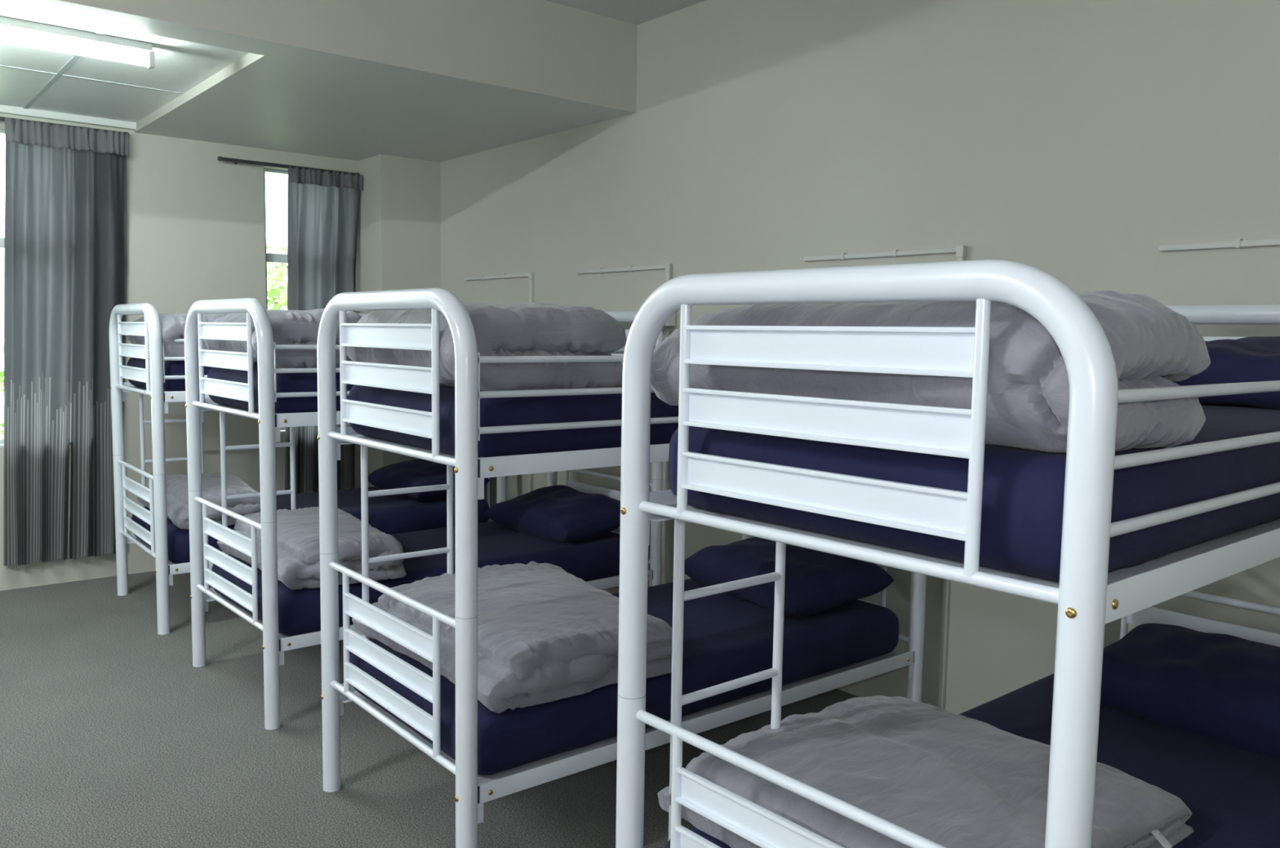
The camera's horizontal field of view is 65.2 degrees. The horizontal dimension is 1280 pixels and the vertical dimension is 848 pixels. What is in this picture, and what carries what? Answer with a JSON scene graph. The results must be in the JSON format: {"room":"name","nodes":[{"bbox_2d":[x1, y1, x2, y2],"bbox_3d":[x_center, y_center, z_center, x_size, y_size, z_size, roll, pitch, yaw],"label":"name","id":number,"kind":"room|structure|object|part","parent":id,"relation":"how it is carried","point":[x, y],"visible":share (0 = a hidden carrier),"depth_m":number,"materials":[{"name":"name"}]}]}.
{"room":"dormitory","nodes":[
{"label":"dormitory","id":0,"kind":"room"},
{"bbox_2d":[0,6,248,122],"bbox_3d":[-4.301,-1.698,3.814,4.867,0.050,2.370,-3,7,-39],"label":"ceiling","id":1,"kind":"structure","parent":0,"point":[180,65],"depth_m":4.99,"materials":[{"name":"tile"}]},
{"bbox_2d":[0,16,155,69],"bbox_3d":[-2.775,-1.617,4.019,1.520,0.103,0.060,-3,7,-39],"label":"fluorescent light","id":2,"kind":"object","parent":1,"relation":"attached to","point":[6,23],"visible":1,"depth_m":4.29,"materials":[{"name":"white plastic"}]},
{"bbox_2d":[0,26,184,109],"bbox_3d":[-4.302,-1.672,3.816,4.867,0.004,2.370,-3,7,-39],"label":"trim","id":3,"kind":"structure","parent":1,"relation":"attached to","point":[103,29],"depth_m":5.07,"materials":[{"name":"grey"}]},
{"bbox_2d":[0,113,360,591],"bbox_3d":[-4.402,-0.606,5.546,6.800,3.270,0.250,-3,7,-39],"label":"wall","id":4,"kind":"structure","parent":0,"point":[195,220],"depth_m":6.53,"materials":[{"name":"paint"}]},
{"bbox_2d":[0,129,4,448],"bbox_3d":[-4.186,-0.778,5.649,1.880,1.880,0.158,-3,7,-39],"label":"window","id":5,"kind":"structure","parent":4,"relation":"in","point":[2,131],"depth_m":5.96,"materials":[{"name":"white"}]},
{"bbox_2d":[0,116,128,136],"bbox_3d":[-4.085,-1.739,5.472,2.336,0.030,0.085,-3,7,-39],"label":"curtain rod","id":6,"kind":"object","parent":4,"relation":"attached to","point":[2,118],"visible":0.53,"depth_m":5.94,"materials":[{"name":"grey metal"}]},
{"bbox_2d":[3,117,128,565],"bbox_3d":[-3.474,-0.467,6.066,0.739,2.633,0.168,-3,7,-39],"label":"curtain","id":7,"kind":"object","parent":6,"relation":"hanging from","point":[65,244],"visible":0.96,"depth_m":6.03,"materials":[{"name":"fabric"}]},
{"bbox_2d":[0,104,136,130],"bbox_3d":[-5.036,-1.747,4.711,4.867,0.040,0.050,-3,7,-39],"label":"trim","id":8,"kind":"structure","parent":4,"relation":"attached to","point":[5,109],"depth_m":5.99,"materials":[{"name":"white"}]},
{"bbox_2d":[263,168,288,433],"bbox_3d":[-2.389,-0.859,7.118,0.595,1.830,0.158,-3,7,-39],"label":"window","id":9,"kind":"structure","parent":4,"relation":"in","point":[269,257],"depth_m":6.96,"materials":[{"name":"white"}]},
{"bbox_3d":[-2.384,0.046,7.178,0.595,0.018,0.098,-3,7,-39],"label":"sill","id":10,"kind":"part","parent":9,"relation":"part of","materials":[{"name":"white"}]},
{"bbox_2d":[217,155,359,176],"bbox_3d":[-2.397,-1.758,6.857,0.971,0.030,0.085,-3,7,-39],"label":"curtain rod","id":11,"kind":"object","parent":4,"relation":"attached to","point":[235,161],"visible":0.79,"depth_m":6.74,"materials":[{"name":"black metal"}]},
{"bbox_2d":[284,165,363,494],"bbox_3d":[-2.225,-0.635,7.074,0.584,2.273,0.149,-3,7,-39],"label":"curtain","id":12,"kind":"object","parent":11,"relation":"hanging from","point":[323,207],"visible":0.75,"depth_m":7.01,"materials":[{"name":"fabric"}]},
{"bbox_2d":[0,0,637,162],"bbox_3d":[-3.475,-1.888,4.318,6.800,0.465,2.610,-3,7,-39],"label":"ceiling","id":13,"kind":"structure","parent":0,"point":[439,81],"depth_m":5.04,"materials":[{"name":"paint"}]},
{"bbox_2d":[358,154,440,487],"bbox_3d":[-1.755,-0.494,7.332,0.458,2.805,0.370,-3,7,-39],"label":"wall","id":14,"kind":"structure","parent":0,"point":[400,207],"depth_m":7.11,"materials":[{"name":"paint"}]},
{"bbox_2d":[0,569,858,847],"bbox_3d":[-1.291,1.479,1.885,7.300,0.120,10.160,-3,7,-39],"label":"floor","id":15,"kind":"structure","parent":0,"point":[111,735],"depth_m":3.77,"materials":[{"name":"grey carpet"}]},
{"bbox_2d":[108,302,506,635],"bbox_3d":[-1.982,0.155,6.159,2.103,1.718,1.011,-3,7,-39],"label":"bunk bed","id":16,"kind":"object","parent":15,"relation":"on","point":[153,375],"visible":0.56,"depth_m":5.40,"materials":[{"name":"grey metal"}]},
{"bbox_3d":[-2.775,0.201,5.523,0.060,1.718,1.010,-3,7,-39],"label":"frame","id":17,"kind":"part","parent":16,"relation":"part of","materials":[{"name":"white metal"}]},
{"bbox_3d":[-2.441,-0.330,5.125,0.003,0.235,0.012,-3,7,-39],"label":"plate","id":18,"kind":"part","parent":16,"relation":"part of","materials":[{"name":"white metal"}]},
{"bbox_2d":[126,355,212,391],"bbox_3d":[-1.978,-0.322,6.114,1.945,0.194,0.923,-3,7,-39],"label":"mattress","id":19,"kind":"object","parent":16,"relation":"on","point":[171,367],"visible":0.17,"depth_m":5.21,"materials":[{"name":"blue fabric"}]},
{"bbox_2d":[126,311,229,356],"bbox_3d":[-2.514,-0.506,5.615,0.545,0.257,0.963,-3,6,-35],"label":"duvet","id":20,"kind":"object","parent":19,"relation":"on","point":[172,324],"visible":0.34,"depth_m":5.16,"materials":[{"name":"grey fabric"}]},
{"bbox_2d":[131,486,488,564],"bbox_3d":[-1.992,0.577,6.195,1.945,0.195,0.921,-3,7,-39],"label":"mattress","id":21,"kind":"object","parent":16,"relation":"on","point":[391,514],"visible":0.34,"depth_m":6.10,"materials":[{"name":"blue fabric"}]},
{"bbox_2d":[137,472,260,529],"bbox_3d":[-2.479,0.421,5.775,0.605,0.188,0.968,-3,7,-39],"label":"duvet","id":22,"kind":"object","parent":21,"relation":"on","point":[177,493],"visible":0.52,"depth_m":5.47,"materials":[{"name":"grey fabric"}]},
{"bbox_2d":[368,458,489,502],"bbox_3d":[-1.408,0.359,6.586,0.498,0.208,0.800,-3,7,-39],"label":"pillow","id":23,"kind":"object","parent":21,"relation":"on","point":[415,473],"visible":0.65,"depth_m":6.42,"materials":[{"name":"blue fabric"}]},
{"bbox_3d":[-1.189,0.109,6.795,0.060,1.718,1.010,-3,7,-39],"label":"frame","id":24,"kind":"part","parent":16,"relation":"part of","materials":[{"name":"white metal"}]},
{"bbox_2d":[184,297,664,729],"bbox_3d":[-0.994,0.279,4.965,2.103,1.718,1.011,-4,7,-40],"label":"bunk bed","id":25,"kind":"object","parent":15,"relation":"on","point":[275,643],"visible":0.5,"depth_m":4.27,"materials":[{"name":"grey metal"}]},
{"bbox_3d":[-1.772,0.327,4.311,0.060,1.718,1.010,-4,7,-40],"label":"frame","id":26,"kind":"part","parent":25,"relation":"part of","materials":[{"name":"white metal"}]},
{"bbox_3d":[-1.430,-0.204,3.921,0.003,0.235,0.012,-4,7,-40],"label":"plate","id":27,"kind":"part","parent":25,"relation":"part of","materials":[{"name":"white metal"}]},
{"bbox_2d":[207,364,355,413],"bbox_3d":[-0.990,-0.197,4.920,1.945,0.194,0.923,-4,7,-40],"label":"mattress","id":28,"kind":"object","parent":25,"relation":"on","point":[285,382],"visible":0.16,"depth_m":4.05,"materials":[{"name":"blue fabric"}]},
{"bbox_2d":[204,308,364,368],"bbox_3d":[-1.544,-0.387,4.456,0.618,0.260,0.974,-4,7,-40],"label":"duvet","id":29,"kind":"object","parent":28,"relation":"on","point":[288,326],"visible":0.44,"depth_m":4.03,"materials":[{"name":"grey fabric"}]},
{"bbox_2d":[211,521,619,635],"bbox_3d":[-1.004,0.702,5.001,1.945,0.195,0.921,-4,7,-40],"label":"mattress","id":30,"kind":"object","parent":25,"relation":"on","point":[596,557],"visible":0.32,"depth_m":4.86,"materials":[{"name":"blue fabric"}]},
{"bbox_2d":[217,506,406,590],"bbox_3d":[-1.470,0.542,4.590,0.649,0.194,1.006,-4,7,-40],"label":"duvet","id":31,"kind":"object","parent":30,"relation":"on","point":[297,530],"visible":0.61,"depth_m":4.29,"materials":[{"name":"grey fabric"}]},
{"bbox_2d":[484,484,620,543],"bbox_3d":[-0.425,0.477,5.396,0.496,0.225,0.760,-4,7,-41],"label":"pillow","id":32,"kind":"object","parent":30,"relation":"on","point":[562,513],"visible":0.9,"depth_m":5.21,"materials":[{"name":"blue fabric"}]},
{"bbox_3d":[-0.216,0.232,5.619,0.060,1.718,1.010,-4,7,-40],"label":"frame","id":33,"kind":"part","parent":25,"relation":"part of","materials":[{"name":"white metal"}]},
{"bbox_2d":[316,287,926,847],"bbox_3d":[0.025,0.411,3.695,2.103,1.718,1.011,-3,7,-39],"label":"bunk bed","id":34,"kind":"object","parent":15,"relation":"on","point":[473,789],"visible":0.55,"depth_m":2.98,"materials":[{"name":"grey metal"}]},
{"bbox_3d":[-0.765,0.457,3.055,0.060,1.718,1.010,-3,7,-39],"label":"frame","id":35,"kind":"part","parent":34,"relation":"part of","materials":[{"name":"white metal"}]},
{"bbox_3d":[-0.430,-0.073,2.659,0.003,0.235,0.012,-3,7,-39],"label":"plate","id":36,"kind":"part","parent":34,"relation":"part of","materials":[{"name":"white metal"}]},
{"bbox_2d":[347,384,678,457],"bbox_3d":[0.029,-0.065,3.649,1.945,0.194,0.923,-3,7,-39],"label":"mattress","id":37,"kind":"object","parent":34,"relation":"on","point":[502,411],"visible":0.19,"depth_m":2.89,"materials":[{"name":"blue fabric"}]},
{"bbox_2d":[346,302,626,391],"bbox_3d":[-0.514,-0.257,3.196,0.633,0.263,0.948,-3,7,-39],"label":"duvet","id":38,"kind":"object","parent":37,"relation":"on","point":[516,329],"visible":0.66,"depth_m":2.86,"materials":[{"name":"grey fabric"}]},
{"bbox_2d":[351,578,898,775],"bbox_3d":[0.015,0.834,3.730,1.945,0.195,0.921,-3,7,-39],"label":"mattress","id":39,"kind":"object","parent":34,"relation":"on","point":[726,637],"visible":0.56,"depth_m":3.40,"materials":[{"name":"blue fabric"}]},
{"bbox_2d":[351,561,672,713],"bbox_3d":[-0.391,0.671,3.410,0.897,0.185,1.058,-3,7,-39],"label":"duvet","id":40,"kind":"object","parent":39,"relation":"on","point":[546,633],"visible":0.84,"depth_m":3.11,"materials":[{"name":"grey fabric"}]},
{"bbox_2d":[684,537,893,617],"bbox_3d":[0.583,0.609,4.139,0.498,0.220,0.780,-2,6,-32],"label":"pillow","id":41,"kind":"object","parent":39,"relation":"on","point":[816,581],"visible":0.81,"depth_m":3.93,"materials":[{"name":"blue fabric"}]},
{"bbox_3d":[0.815,0.365,4.334,0.060,1.718,1.010,-3,7,-39],"label":"frame","id":42,"kind":"part","parent":34,"relation":"part of","materials":[{"name":"white metal"}]},
{"bbox_2d":[615,259,1279,847],"bbox_3d":[1.065,0.543,2.425,2.103,1.718,1.011,-4,7,-40],"label":"bunk bed","id":43,"kind":"object","parent":15,"relation":"on","point":[1088,597],"visible":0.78,"depth_m":1.66,"materials":[{"name":"white metal"}]},
{"bbox_2d":[664,673,1279,847],"bbox_3d":[1.055,0.966,2.461,1.945,0.195,0.921,-4,7,-40],"label":"mattress","id":44,"kind":"object","parent":43,"relation":"on","point":[1232,793],"visible":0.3,"depth_m":2.54,"materials":[{"name":"blue fabric"}]},
{"bbox_2d":[657,695,1194,847],"bbox_3d":[0.628,0.816,2.239,0.930,0.142,0.884,-4,7,-40],"label":"duvet","id":45,"kind":"object","parent":44,"relation":"on","point":[947,779],"visible":0.8,"depth_m":2.16,"materials":[{"name":"grey fabric"}]},
{"bbox_2d":[1100,622,1279,759],"bbox_3d":[1.690,0.744,2.837,0.477,0.226,0.760,-4,7,-40],"label":"pillow","id":46,"kind":"object","parent":44,"relation":"on","point":[1223,688],"visible":0.9,"depth_m":2.77,"materials":[{"name":"blue fabric"}]},
{"bbox_2d":[668,404,1279,582],"bbox_3d":[1.069,0.067,2.379,1.945,0.194,0.923,-4,7,-40],"label":"mattress","id":47,"kind":"object","parent":43,"relation":"on","point":[1024,489],"visible":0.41,"depth_m":1.64,"materials":[{"name":"blue fabric"}]},
{"bbox_2d":[650,290,1210,453],"bbox_3d":[0.487,-0.124,1.914,0.532,0.264,1.034,-4,7,-40],"label":"duvet","id":48,"kind":"object","parent":47,"relation":"on","point":[1153,344],"visible":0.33,"depth_m":1.56,"materials":[{"name":"grey fabric"}]},
{"bbox_2d":[1172,336,1279,409],"bbox_3d":[1.681,-0.149,2.782,0.456,0.209,0.740,-4,7,-40],"label":"pillow","id":49,"kind":"object","parent":47,"relation":"on","point":[1255,358],"visible":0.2,"depth_m":2.63,"materials":[{"name":"blue fabric"}]},
{"bbox_3d":[1.839,0.495,3.084,0.060,1.718,1.010,-4,7,-40],"label":"frame","id":50,"kind":"part","parent":43,"relation":"part of","materials":[{"name":"white metal"}]},
{"bbox_2d":[544,0,706,25],"bbox_3d":[-0.428,-1.794,0.592,6.800,0.120,7.600,-3,7,-39],"label":"ceiling","id":51,"kind":"structure","parent":0,"point":[637,12],"depth_m":5.15,"materials":[{"name":"paint"}]},
{"bbox_2d":[440,0,1279,714],"bbox_3d":[1.464,-0.419,3.953,0.250,3.370,10.160,-3,7,-39],"label":"wall","id":52,"kind":"structure","parent":0,"point":[1072,141],"depth_m":4.08,"materials":[{"name":"paint"}]},
{"bbox_2d":[464,272,533,492],"bbox_3d":[-0.963,-0.020,6.736,0.025,1.954,0.853,-3,7,-39],"label":"cable conduit","id":53,"kind":"object","parent":52,"relation":"attached to","point":[531,275],"visible":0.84,"depth_m":6.45,"materials":[{"name":"white plastic"}]},
{"bbox_2d":[576,263,672,584],"bbox_3d":[-0.120,0.087,5.710,0.025,1.952,0.848,-3,7,-39],"label":"cable conduit","id":54,"kind":"object","parent":52,"relation":"attached to","point":[668,267],"visible":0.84,"depth_m":5.44,"materials":[{"name":"white plastic"}]},
{"bbox_2d":[663,312,675,326],"bbox_3d":[0.125,-0.570,5.325,0.072,0.100,0.125,-3,7,-39],"label":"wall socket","id":55,"kind":"object","parent":52,"relation":"attached to","point":[671,322],"visible":0.14,"depth_m":5.28,"materials":[{"name":"white plastic"}]},
{"bbox_2d":[803,244,966,709],"bbox_3d":[1.002,0.232,4.347,0.025,1.947,0.833,-3,7,-39],"label":"cable conduit","id":56,"kind":"object","parent":52,"relation":"attached to","point":[960,251],"visible":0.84,"depth_m":4.10,"materials":[{"name":"white plastic"}]},
{"bbox_2d":[1159,238,1279,251],"bbox_3d":[2.018,0.379,3.112,0.025,1.911,0.890,-3,7,-39],"label":"cable conduit","id":57,"kind":"object","parent":52,"relation":"attached to","point":[1238,243],"visible":1,"depth_m":3.21,"materials":[{"name":"white plastic"}]},
{"label":"outside","id":58,"kind":"structure","parent":0,"visible":0},
{"bbox_2d":[0,404,4,438],"bbox_3d":[-8.285,0.367,13.858,26.000,0.100,17.270,-3,7,-39],"label":"ground","id":59,"kind":"structure","parent":58,"point":[2,406],"depth_m":17.91,"materials":[{"name":"white"}]},
{"bbox_2d":[0,343,4,438],"bbox_3d":[-3.734,-0.219,9.981,5.253,2.012,1.608,-3,7,-39],"label":"hedge","id":60,"kind":"object","parent":59,"relation":"on","point":[2,373],"visible":0.02,"depth_m":8.63,"materials":[{"name":"green plant"}]},
{"bbox_2d":[266,239,287,310],"bbox_3d":[-4.954,-1.167,13.842,4.812,3.075,3.333,-3,7,-39],"label":"tree","id":61,"kind":"object","parent":59,"relation":"on","point":[280,271],"visible":0.05,"depth_m":12.87,"materials":[{"name":"green plant"}]}
]}

